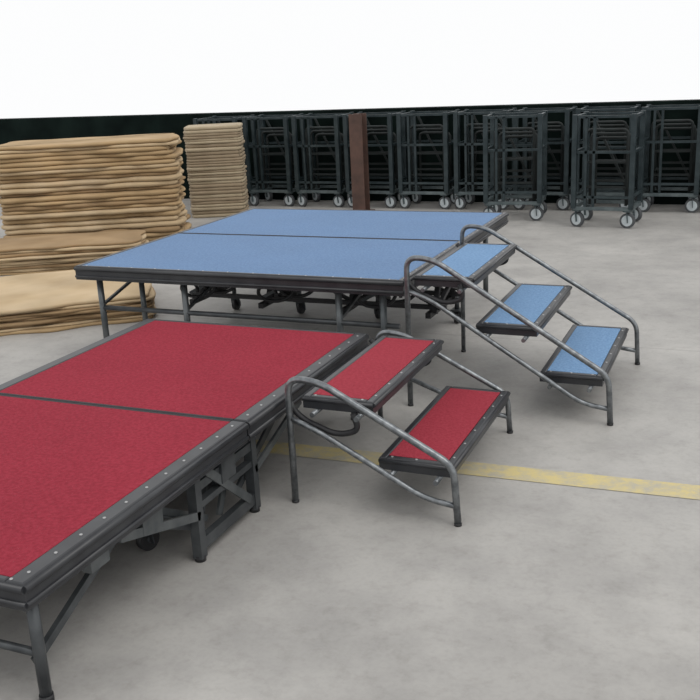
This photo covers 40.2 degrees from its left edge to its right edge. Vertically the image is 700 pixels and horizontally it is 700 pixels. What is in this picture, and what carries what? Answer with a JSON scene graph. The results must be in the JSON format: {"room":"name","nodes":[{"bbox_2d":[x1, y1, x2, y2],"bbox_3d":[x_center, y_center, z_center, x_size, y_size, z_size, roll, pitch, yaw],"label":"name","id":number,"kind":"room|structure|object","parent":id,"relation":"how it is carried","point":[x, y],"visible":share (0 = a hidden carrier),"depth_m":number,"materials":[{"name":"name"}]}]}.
{"room":"warehouse","nodes":[
{"label":"warehouse","id":0,"kind":"room"},
{"bbox_2d":[0,197,699,699],"bbox_3d":[-2.155,0.492,3.985,28.000,0.001,14.980,4,18,22],"label":"floor","id":1,"kind":"structure","parent":0,"point":[363,587],"depth_m":3.10,"materials":[{"name":"concrete"}]},
{"bbox_2d":[0,269,73,275],"bbox_3d":[-2.363,-0.715,7.979,1.345,0.016,0.618,-4,17,-5],"label":"cardboard sheet","id":2,"kind":"object","parent":1,"relation":"on","point":[1,274],"visible":0.1,"depth_m":7.68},
{"bbox_2d":[0,266,74,272],"bbox_3d":[-2.352,-0.740,7.987,1.334,0.024,0.613,-4,17,-5],"label":"cardboard sheet","id":3,"kind":"object","parent":2,"relation":"on","point":[50,268],"visible":0.2,"depth_m":7.69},
{"bbox_2d":[0,262,84,270],"bbox_3d":[-2.349,-0.760,7.971,1.323,0.024,0.620,-4,17,-4],"label":"cardboard sheet","id":4,"kind":"object","parent":3,"relation":"on","point":[77,263],"visible":0.17,"depth_m":7.68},
{"bbox_2d":[0,259,94,267],"bbox_3d":[-2.381,-0.783,7.974,1.319,0.018,0.604,-5,17,-6],"label":"cardboard sheet","id":5,"kind":"object","parent":4,"relation":"on","point":[3,266],"visible":0.21,"depth_m":7.69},
{"bbox_2d":[0,255,106,265],"bbox_3d":[-2.388,-0.795,7.941,1.300,0.025,0.620,-5,17,-6],"label":"cardboard sheet","id":6,"kind":"object","parent":5,"relation":"on","point":[90,257],"visible":0.23,"depth_m":7.67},
{"bbox_2d":[0,240,148,262],"bbox_3d":[-2.364,-0.818,7.937,1.342,0.017,0.602,-4,17,-5],"label":"cardboard sheet","id":7,"kind":"object","parent":6,"relation":"on","point":[146,241],"visible":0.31,"depth_m":7.69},
{"bbox_2d":[0,250,121,260],"bbox_3d":[-2.362,-0.825,7.900,1.315,0.017,0.606,-5,17,-6],"label":"cardboard sheet","id":8,"kind":"object","parent":7,"relation":"on","point":[103,252],"visible":0.33,"depth_m":7.64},
{"bbox_2d":[0,239,145,258],"bbox_3d":[-2.368,-0.855,7.926,1.324,0.025,0.606,-4,17,-5],"label":"cardboard sheet","id":9,"kind":"object","parent":8,"relation":"on","point":[143,240],"visible":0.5,"depth_m":7.66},
{"bbox_2d":[0,234,145,254],"bbox_3d":[-2.369,-0.878,7.917,1.329,0.023,0.617,-4,17,-4],"label":"cardboard sheet","id":10,"kind":"object","parent":9,"relation":"on","point":[143,235],"visible":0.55,"depth_m":7.66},
{"bbox_2d":[0,230,145,251],"bbox_3d":[-2.377,-0.900,7.914,1.327,0.021,0.608,-4,17,-5],"label":"cardboard sheet","id":11,"kind":"object","parent":10,"relation":"on","point":[129,236],"visible":1,"depth_m":7.85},
{"bbox_2d":[0,315,152,335],"bbox_3d":[-2.015,-0.262,6.417,1.330,0.022,1.109,-7,17,-14],"label":"cardboard sheet","id":12,"kind":"object","parent":1,"relation":"on","point":[119,321],"visible":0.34,"depth_m":5.96,"materials":[{"name":"beige cardboard"}]},
{"bbox_2d":[0,304,155,332],"bbox_3d":[-2.011,-0.291,6.449,1.339,0.014,1.113,-7,17,-14],"label":"cardboard sheet","id":13,"kind":"object","parent":12,"relation":"on","point":[149,314],"visible":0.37,"depth_m":5.97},
{"bbox_2d":[0,306,153,329],"bbox_3d":[-2.021,-0.311,6.464,1.326,0.015,1.126,-7,17,-14],"label":"cardboard sheet","id":14,"kind":"object","parent":13,"relation":"on","point":[125,315],"visible":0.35,"depth_m":6.00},
{"bbox_2d":[0,307,150,327],"bbox_3d":[-2.035,-0.319,6.426,1.334,0.022,1.112,-7,17,-14],"label":"cardboard sheet","id":15,"kind":"object","parent":14,"relation":"on","point":[44,321],"visible":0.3,"depth_m":5.95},
{"bbox_2d":[0,287,155,322],"bbox_3d":[-2.007,-0.348,6.453,1.359,0.014,1.120,-7,17,-13],"label":"cardboard sheet","id":16,"kind":"object","parent":15,"relation":"on","point":[153,299],"visible":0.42,"depth_m":5.96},
{"bbox_2d":[0,299,151,321],"bbox_3d":[-2.026,-0.359,6.438,1.334,0.017,1.134,-7,17,-13],"label":"cardboard sheet","id":17,"kind":"object","parent":16,"relation":"on","point":[148,302],"visible":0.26,"depth_m":5.95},
{"bbox_2d":[0,302,140,318],"bbox_3d":[-2.037,-0.368,6.415,1.330,0.014,1.136,-7,17,-15],"label":"cardboard sheet","id":18,"kind":"object","parent":17,"relation":"on","point":[125,304],"visible":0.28,"depth_m":5.92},
{"bbox_2d":[0,283,154,315],"bbox_3d":[-2.010,-0.392,6.436,1.340,0.017,1.109,-7,17,-13],"label":"cardboard sheet","id":19,"kind":"object","parent":18,"relation":"on","point":[151,293],"visible":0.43,"depth_m":6.00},
{"bbox_2d":[0,270,151,314],"bbox_3d":[-2.031,-0.405,6.409,1.358,0.023,1.140,-7,17,-14],"label":"cardboard sheet","id":20,"kind":"object","parent":19,"relation":"on","point":[22,293],"visible":0.66,"depth_m":6.26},
{"bbox_2d":[145,222,191,241],"bbox_3d":[-2.387,-1.100,9.193,1.687,0.051,0.877,-4,17,-5],"label":"bundle","id":21,"kind":"object","parent":1,"relation":"on","point":[187,225],"visible":0.06,"depth_m":8.85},
{"bbox_2d":[145,222,185,236],"bbox_3d":[-2.398,-1.134,9.159,1.632,0.035,0.874,-5,17,-6],"label":"bundle","id":22,"kind":"object","parent":21,"relation":"on","point":[181,227],"visible":0.13,"depth_m":8.84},
{"bbox_2d":[3,214,190,237],"bbox_3d":[-2.382,-1.179,9.153,1.668,0.051,0.887,-4,17,-5],"label":"bundle","id":23,"kind":"object","parent":22,"relation":"on","point":[176,227],"visible":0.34,"depth_m":8.79,"materials":[{"name":"beige cardboard"}]},
{"bbox_2d":[4,214,186,234],"bbox_3d":[-2.385,-1.228,9.147,1.664,0.047,0.876,-4,17,-5],"label":"bundle","id":24,"kind":"object","parent":23,"relation":"on","point":[181,219],"visible":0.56,"depth_m":8.76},
{"bbox_2d":[1,206,187,229],"bbox_3d":[-2.395,-1.274,9.142,1.680,0.044,0.855,-4,17,-4],"label":"bundle","id":25,"kind":"object","parent":24,"relation":"on","point":[184,211],"visible":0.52,"depth_m":8.76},
{"bbox_2d":[2,200,184,224],"bbox_3d":[-2.404,-1.321,9.134,1.655,0.049,0.853,-4,17,-5],"label":"bundle","id":26,"kind":"object","parent":25,"relation":"on","point":[177,211],"visible":0.45,"depth_m":8.76,"materials":[{"name":"beige fabric"}]},
{"bbox_2d":[0,197,183,219],"bbox_3d":[-2.406,-1.355,9.090,1.640,0.042,0.875,-4,17,-5],"label":"bundle","id":27,"kind":"object","parent":26,"relation":"on","point":[174,207],"visible":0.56,"depth_m":8.70,"materials":[{"name":"beige fabric"}]},
{"bbox_2d":[1,192,185,214],"bbox_3d":[-2.401,-1.401,9.113,1.633,0.031,0.848,-4,17,-4],"label":"bundle","id":28,"kind":"object","parent":27,"relation":"on","point":[181,194],"visible":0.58,"depth_m":8.74,"materials":[{"name":"beige fabric"}]},
{"bbox_2d":[1,196,178,211],"bbox_3d":[-2.425,-1.427,9.080,1.617,0.040,0.862,-5,17,-6],"label":"bundle","id":29,"kind":"object","parent":28,"relation":"on","point":[161,200],"visible":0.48,"depth_m":8.70,"materials":[{"name":"beige fabric"}]},
{"bbox_2d":[0,185,185,207],"bbox_3d":[-2.397,-1.465,9.073,1.654,0.032,0.873,-4,17,-5],"label":"bundle","id":30,"kind":"object","parent":29,"relation":"on","point":[182,188],"visible":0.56,"depth_m":8.71,"materials":[{"name":"beige fabric"}]},
{"bbox_2d":[0,184,181,203],"bbox_3d":[-2.423,-1.502,9.057,1.648,0.051,0.873,-4,17,-5],"label":"bundle","id":31,"kind":"object","parent":30,"relation":"on","point":[81,196],"visible":0.45,"depth_m":8.67,"materials":[{"name":"beige fabric"}]},
{"bbox_2d":[0,176,185,197],"bbox_3d":[-2.410,-1.554,9.087,1.671,0.030,0.869,-4,17,-5],"label":"bundle","id":32,"kind":"object","parent":31,"relation":"on","point":[180,181],"visible":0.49,"depth_m":8.71,"materials":[{"name":"beige fabric"}]},
{"bbox_2d":[0,178,179,195],"bbox_3d":[-2.444,-1.577,9.036,1.673,0.046,0.866,-5,17,-6],"label":"bundle","id":33,"kind":"object","parent":32,"relation":"on","point":[175,181],"visible":0.45,"depth_m":8.67,"materials":[{"name":"beige fabric"}]},
{"bbox_2d":[0,167,183,189],"bbox_3d":[-2.400,-1.629,9.034,1.647,0.048,0.868,-4,17,-5],"label":"bundle","id":34,"kind":"object","parent":33,"relation":"on","point":[178,174],"visible":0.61,"depth_m":8.65,"materials":[{"name":"beige fabric"}]},
{"bbox_2d":[0,165,180,183],"bbox_3d":[-2.427,-1.669,9.033,1.649,0.031,0.881,-4,17,-4],"label":"bundle","id":35,"kind":"object","parent":34,"relation":"on","point":[175,171],"visible":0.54,"depth_m":8.65,"materials":[{"name":"beige fabric"}]},
{"bbox_2d":[0,161,182,180],"bbox_3d":[-2.420,-1.702,9.018,1.658,0.039,0.862,-4,17,-4],"label":"bundle","id":36,"kind":"object","parent":35,"relation":"on","point":[163,169],"visible":0.46,"depth_m":8.63,"materials":[{"name":"beige fabric"}]},
{"bbox_2d":[0,156,182,175],"bbox_3d":[-2.410,-1.735,9.000,1.649,0.033,0.875,-4,17,-5],"label":"bundle","id":37,"kind":"object","parent":36,"relation":"on","point":[179,159],"visible":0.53,"depth_m":8.61,"materials":[{"name":"beige fabric"}]},
{"bbox_2d":[0,156,178,172],"bbox_3d":[-2.446,-1.762,8.977,1.652,0.034,0.868,-4,17,-5],"label":"bundle","id":38,"kind":"object","parent":37,"relation":"on","point":[161,161],"visible":0.51,"depth_m":8.58,"materials":[{"name":"beige fabric"}]},
{"bbox_2d":[0,147,182,168],"bbox_3d":[-2.409,-1.806,8.979,1.667,0.044,0.866,-4,17,-5],"label":"bundle","id":39,"kind":"object","parent":38,"relation":"on","point":[179,150],"visible":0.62,"depth_m":8.60,"materials":[{"name":"beige fabric"}]},
{"bbox_2d":[0,146,175,163],"bbox_3d":[-2.443,-1.841,8.961,1.618,0.037,0.846,-4,17,-5],"label":"bundle","id":40,"kind":"object","parent":39,"relation":"on","point":[172,149],"visible":0.5,"depth_m":8.59,"materials":[{"name":"beige fabric"}]},
{"bbox_2d":[0,140,181,159],"bbox_3d":[-2.431,-1.878,8.945,1.662,0.039,0.870,-4,17,-5],"label":"bundle","id":41,"kind":"object","parent":40,"relation":"on","point":[152,148],"visible":0.48,"depth_m":8.57,"materials":[{"name":"beige fabric"}]},
{"bbox_2d":[0,137,179,154],"bbox_3d":[-2.426,-1.921,8.966,1.662,0.030,0.865,-4,17,-5],"label":"bundle","id":42,"kind":"object","parent":41,"relation":"on","point":[173,142],"visible":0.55,"depth_m":8.58,"materials":[{"name":"beige fabric"}]},
{"bbox_2d":[0,133,178,150],"bbox_3d":[-2.430,-1.945,8.933,1.665,0.034,0.879,-4,17,-4],"label":"bundle","id":43,"kind":"object","parent":42,"relation":"on","point":[158,137],"visible":1,"depth_m":8.67,"materials":[{"name":"beige fabric"}]},
{"bbox_2d":[0,319,368,699],"bbox_3d":[-0.869,0.380,3.488,1.174,0.383,2.214,4,18,22],"label":"stage","id":44,"kind":"object","parent":1,"relation":"on","point":[97,439],"visible":0.97,"depth_m":3.19,"materials":[{"name":"red carpet"}]},
{"bbox_2d":[192,208,248,217],"bbox_3d":[-1.393,-1.484,10.329,0.602,0.036,0.452,-3,17,-1],"label":"sheet","id":45,"kind":"object","parent":1,"relation":"on","point":[223,214],"visible":0.25,"depth_m":10.12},
{"bbox_2d":[191,204,248,214],"bbox_3d":[-1.394,-1.520,10.320,0.598,0.039,0.448,-3,17,0],"label":"sheet","id":46,"kind":"object","parent":45,"relation":"on","point":[247,206],"visible":0.55,"depth_m":10.11,"materials":[{"name":"beige fabric"}]},
{"bbox_2d":[190,202,247,210],"bbox_3d":[-1.402,-1.553,10.296,0.595,0.038,0.448,-3,17,-1],"label":"sheet","id":47,"kind":"object","parent":46,"relation":"on","point":[245,205],"visible":0.5,"depth_m":10.09,"materials":[{"name":"beige fabric"}]},
{"bbox_2d":[190,199,247,207],"bbox_3d":[-1.397,-1.585,10.291,0.599,0.026,0.454,-3,17,0],"label":"sheet","id":48,"kind":"object","parent":47,"relation":"on","point":[246,201],"visible":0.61,"depth_m":10.08,"materials":[{"name":"beige fabric"}]},
{"bbox_2d":[191,195,248,204],"bbox_3d":[-1.396,-1.614,10.285,0.601,0.031,0.448,-3,17,-1],"label":"sheet","id":49,"kind":"object","parent":48,"relation":"on","point":[247,197],"visible":0.52,"depth_m":10.08,"materials":[{"name":"beige fabric"}]},
{"bbox_2d":[190,192,247,201],"bbox_3d":[-1.400,-1.643,10.273,0.598,0.031,0.451,-3,17,-1],"label":"sheet","id":50,"kind":"object","parent":49,"relation":"on","point":[246,195],"visible":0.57,"depth_m":10.06,"materials":[{"name":"beige fabric"}]},
{"bbox_2d":[189,188,247,198],"bbox_3d":[-1.404,-1.679,10.268,0.600,0.040,0.450,-3,17,0],"label":"sheet","id":51,"kind":"object","parent":50,"relation":"on","point":[246,191],"visible":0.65,"depth_m":10.06,"materials":[{"name":"beige fabric"}]},
{"bbox_2d":[190,186,246,194],"bbox_3d":[-1.407,-1.715,10.250,0.594,0.038,0.444,-3,17,-1],"label":"sheet","id":52,"kind":"object","parent":51,"relation":"on","point":[244,189],"visible":0.56,"depth_m":10.04,"materials":[{"name":"beige fabric"}]},
{"bbox_2d":[189,182,246,191],"bbox_3d":[-1.406,-1.750,10.247,0.594,0.031,0.452,-3,17,0],"label":"sheet","id":53,"kind":"object","parent":52,"relation":"on","point":[244,186],"visible":0.57,"depth_m":10.04,"materials":[{"name":"beige fabric"}]},
{"bbox_2d":[189,179,246,188],"bbox_3d":[-1.406,-1.781,10.233,0.594,0.036,0.443,-3,17,0],"label":"sheet","id":54,"kind":"object","parent":53,"relation":"on","point":[245,181],"visible":0.59,"depth_m":10.03,"materials":[{"name":"beige fabric"}]},
{"bbox_2d":[189,176,246,184],"bbox_3d":[-1.408,-1.817,10.232,0.596,0.033,0.446,-3,17,0],"label":"sheet","id":55,"kind":"object","parent":54,"relation":"on","point":[245,177],"visible":0.58,"depth_m":10.03,"materials":[{"name":"beige fabric"}]},
{"bbox_2d":[187,173,245,181],"bbox_3d":[-1.418,-1.847,10.214,0.603,0.036,0.448,-3,17,-1],"label":"sheet","id":56,"kind":"object","parent":55,"relation":"on","point":[244,175],"visible":0.57,"depth_m":10.01,"materials":[{"name":"beige fabric"}]},
{"bbox_2d":[188,169,246,177],"bbox_3d":[-1.413,-1.880,10.209,0.600,0.027,0.450,-3,17,0],"label":"sheet","id":57,"kind":"object","parent":56,"relation":"on","point":[239,174],"visible":0.51,"depth_m":10.00,"materials":[{"name":"beige fabric"}]},
{"bbox_2d":[188,168,245,175],"bbox_3d":[-1.413,-1.902,10.195,0.597,0.022,0.451,-3,17,-1],"label":"sheet","id":58,"kind":"object","parent":57,"relation":"on","point":[243,171],"visible":0.52,"depth_m":9.99,"materials":[{"name":"beige fabric"}]},
{"bbox_2d":[187,165,246,173],"bbox_3d":[-1.411,-1.927,10.200,0.603,0.024,0.448,-3,17,0],"label":"sheet","id":59,"kind":"object","parent":58,"relation":"on","point":[245,166],"visible":0.56,"depth_m":9.99,"materials":[{"name":"beige fabric"}]},
{"bbox_2d":[187,162,244,170],"bbox_3d":[-1.421,-1.954,10.179,0.597,0.038,0.446,-3,17,-1],"label":"sheet","id":60,"kind":"object","parent":59,"relation":"on","point":[242,165],"visible":0.65,"depth_m":9.97,"materials":[{"name":"beige fabric"}]},
{"bbox_2d":[187,160,244,167],"bbox_3d":[-1.419,-1.985,10.169,0.600,0.025,0.453,-3,17,-1],"label":"sheet","id":61,"kind":"object","parent":60,"relation":"on","point":[240,163],"visible":0.56,"depth_m":9.96,"materials":[{"name":"beige fabric"}]},
{"bbox_2d":[186,157,245,164],"bbox_3d":[-1.417,-2.011,10.166,0.598,0.026,0.450,-3,17,0],"label":"sheet","id":62,"kind":"object","parent":61,"relation":"on","point":[243,159],"visible":0.48,"depth_m":9.96,"materials":[{"name":"beige fabric"}]},
{"bbox_2d":[187,154,245,161],"bbox_3d":[-1.416,-2.037,10.157,0.602,0.027,0.448,-3,17,0],"label":"sheet","id":63,"kind":"object","parent":62,"relation":"on","point":[244,155],"visible":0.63,"depth_m":9.95,"materials":[{"name":"beige fabric"}]},
{"bbox_2d":[187,151,244,159],"bbox_3d":[-1.420,-2.069,10.152,0.590,0.036,0.448,-3,17,0],"label":"sheet","id":64,"kind":"object","parent":63,"relation":"on","point":[243,152],"visible":0.7,"depth_m":9.94,"materials":[{"name":"beige fabric"}]},
{"bbox_2d":[186,147,244,155],"bbox_3d":[-1.425,-2.104,10.140,0.594,0.038,0.453,-3,17,0],"label":"sheet","id":65,"kind":"object","parent":64,"relation":"on","point":[243,148],"visible":0.67,"depth_m":9.93,"materials":[{"name":"beige fabric"}]},
{"bbox_2d":[185,144,242,151],"bbox_3d":[-1.432,-2.139,10.120,0.595,0.039,0.448,-3,17,-2],"label":"sheet","id":66,"kind":"object","parent":65,"relation":"on","point":[240,146],"visible":0.71,"depth_m":9.91,"materials":[{"name":"beige fabric"}]},
{"bbox_2d":[185,139,244,147],"bbox_3d":[-1.422,-2.181,10.120,0.599,0.040,0.446,-3,17,0],"label":"sheet","id":67,"kind":"object","parent":66,"relation":"on","point":[243,140],"visible":0.7,"depth_m":9.91,"materials":[{"name":"beige fabric"}]},
{"bbox_2d":[185,137,243,144],"bbox_3d":[-1.427,-2.210,10.104,0.593,0.026,0.453,-3,17,-1],"label":"sheet","id":68,"kind":"object","parent":67,"relation":"on","point":[242,138],"visible":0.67,"depth_m":9.89,"materials":[{"name":"beige fabric"}]},
{"bbox_2d":[184,135,242,141],"bbox_3d":[-1.433,-2.235,10.102,0.600,0.022,0.448,-3,17,0],"label":"sheet","id":69,"kind":"object","parent":68,"relation":"on","point":[241,136],"visible":0.55,"depth_m":9.89,"materials":[{"name":"beige fabric"}]},
{"bbox_2d":[183,132,242,139],"bbox_3d":[-1.440,-2.258,10.088,0.605,0.029,0.450,-3,17,-1],"label":"sheet","id":70,"kind":"object","parent":69,"relation":"on","point":[240,134],"visible":0.69,"depth_m":9.88,"materials":[{"name":"beige fabric"}]},
{"bbox_2d":[184,130,242,136],"bbox_3d":[-1.439,-2.284,10.080,0.599,0.025,0.448,-3,17,-1],"label":"sheet","id":71,"kind":"object","parent":70,"relation":"on","point":[239,132],"visible":0.63,"depth_m":9.87,"materials":[{"name":"beige fabric"}]},
{"bbox_2d":[183,126,242,133],"bbox_3d":[-1.436,-2.312,10.070,0.603,0.033,0.449,-3,17,-1],"label":"sheet","id":72,"kind":"object","parent":71,"relation":"on","point":[240,128],"visible":0.7,"depth_m":9.86,"materials":[{"name":"beige fabric"}]},
{"bbox_2d":[184,122,242,130],"bbox_3d":[-1.434,-2.348,10.065,0.594,0.038,0.447,-3,17,-1],"label":"sheet","id":73,"kind":"object","parent":72,"relation":"on","point":[217,126],"visible":1,"depth_m":9.86,"materials":[{"name":"beige fabric"}]},
{"bbox_2d":[193,115,259,196],"bbox_3d":[-1.399,-2.168,10.960,0.575,0.980,0.462,4,18,23],"label":"storage cart","id":74,"kind":"object","parent":1,"relation":"on","point":[214,119],"visible":0.06,"depth_m":10.94,"materials":[{"name":"grey metal"}]},
{"bbox_2d":[242,113,307,205],"bbox_3d":[-0.829,-2.136,10.762,0.575,0.980,0.462,4,18,22],"label":"storage cart","id":75,"kind":"object","parent":1,"relation":"on","point":[262,145],"visible":0.87,"depth_m":10.67,"materials":[{"name":"grey metal"}]},
{"bbox_2d":[73,208,508,337],"bbox_3d":[-0.216,-0.407,5.700,1.880,0.547,2.010,4,18,22],"label":"stage","id":76,"kind":"object","parent":1,"relation":"on","point":[355,253],"visible":0.91,"depth_m":5.22,"materials":[{"name":"blue carpet"}]},
{"bbox_2d":[291,112,353,206],"bbox_3d":[-0.272,-2.091,10.521,0.575,0.980,0.462,5,18,23],"label":"storage cart","id":77,"kind":"object","parent":1,"relation":"on","point":[308,141],"visible":0.85,"depth_m":10.43,"materials":[{"name":"grey metal"}]},
{"bbox_2d":[348,113,374,209],"bbox_3d":[0.099,-1.925,9.879,0.220,1.000,0.220,4,18,22],"label":"steel post","id":78,"kind":"object","parent":1,"relation":"on","point":[358,142],"visible":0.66,"depth_m":9.83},
{"bbox_2d":[342,111,407,207],"bbox_3d":[0.282,-2.046,10.283,0.575,0.980,0.462,4,18,23],"label":"storage cart","id":79,"kind":"object","parent":1,"relation":"on","point":[390,201],"visible":0.54,"depth_m":10.19,"materials":[{"name":"grey metal"}]},
{"bbox_2d":[285,330,512,526],"bbox_3d":[0.232,0.217,3.670,0.652,0.485,0.888,4,18,22],"label":"steps","id":80,"kind":"structure","parent":1,"relation":"on","point":[438,442],"depth_m":3.47,"materials":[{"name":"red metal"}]},
{"bbox_2d":[396,109,460,208],"bbox_3d":[0.834,-1.998,10.039,0.575,0.980,0.462,5,18,23],"label":"storage cart","id":81,"kind":"object","parent":1,"relation":"on","point":[445,202],"visible":0.95,"depth_m":9.95,"materials":[{"name":"grey metal"}]},
{"bbox_2d":[256,440,699,499],"bbox_3d":[0.535,0.459,3.654,2.521,0.001,0.209,4,18,22],"label":"floor stripe","id":82,"kind":"object","parent":1,"relation":"on","point":[689,491],"depth_m":3.59,"materials":[{"name":"yellow paint"}]},
{"bbox_2d":[453,108,516,209],"bbox_3d":[1.391,-1.958,9.815,0.575,0.980,0.462,4,18,22],"label":"storage cart","id":83,"kind":"object","parent":1,"relation":"on","point":[470,140],"visible":0.6,"depth_m":9.74,"materials":[{"name":"grey metal"}]},
{"bbox_2d":[483,111,547,220],"bbox_3d":[1.572,-1.747,9.089,0.575,0.980,0.462,2,18,17],"label":"storage cart","id":84,"kind":"object","parent":1,"relation":"on","point":[538,179],"visible":0.93,"depth_m":8.99,"materials":[{"name":"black metal"}]},
{"bbox_2d":[403,224,639,425],"bbox_3d":[0.835,-0.172,4.489,0.942,0.700,0.888,4,18,22],"label":"steps","id":85,"kind":"structure","parent":1,"relation":"on","point":[586,355],"depth_m":4.29,"materials":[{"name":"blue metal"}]},
{"bbox_2d":[513,106,576,210],"bbox_3d":[1.958,-1.922,9.605,0.575,0.980,0.462,4,18,22],"label":"storage cart","id":86,"kind":"object","parent":1,"relation":"on","point":[563,203],"visible":0.68,"depth_m":9.48,"materials":[{"name":"grey metal"}]},
{"bbox_2d":[570,110,645,227],"bbox_3d":[2.294,-1.609,8.516,0.575,0.980,0.462,6,19,26],"label":"storage cart","id":87,"kind":"object","parent":1,"relation":"on","point":[633,213],"visible":1,"depth_m":8.44,"materials":[{"name":"grey metal"}]},
{"bbox_2d":[576,104,640,206],"bbox_3d":[2.517,-1.878,9.369,0.575,0.980,0.462,5,18,23],"label":"storage cart","id":88,"kind":"object","parent":1,"relation":"on","point":[637,107],"visible":0.3,"depth_m":9.26,"materials":[{"name":"grey metal"}]},
{"bbox_2d":[639,104,699,212],"bbox_3d":[3.066,-1.830,9.124,0.575,0.980,0.462,4,18,22],"label":"storage cart","id":89,"kind":"object","parent":1,"relation":"on","point":[692,204],"visible":0.98,"depth_m":9.05,"materials":[{"name":"grey metal"}]},
{"bbox_2d":[0,99,699,204],"bbox_3d":[0.743,-2.145,10.504,28.000,1.000,0.200,4,18,22],"label":"wall","id":90,"kind":"structure","parent":0,"point":[42,128],"depth_m":10.57,"materials":[{"name":"black paint"}]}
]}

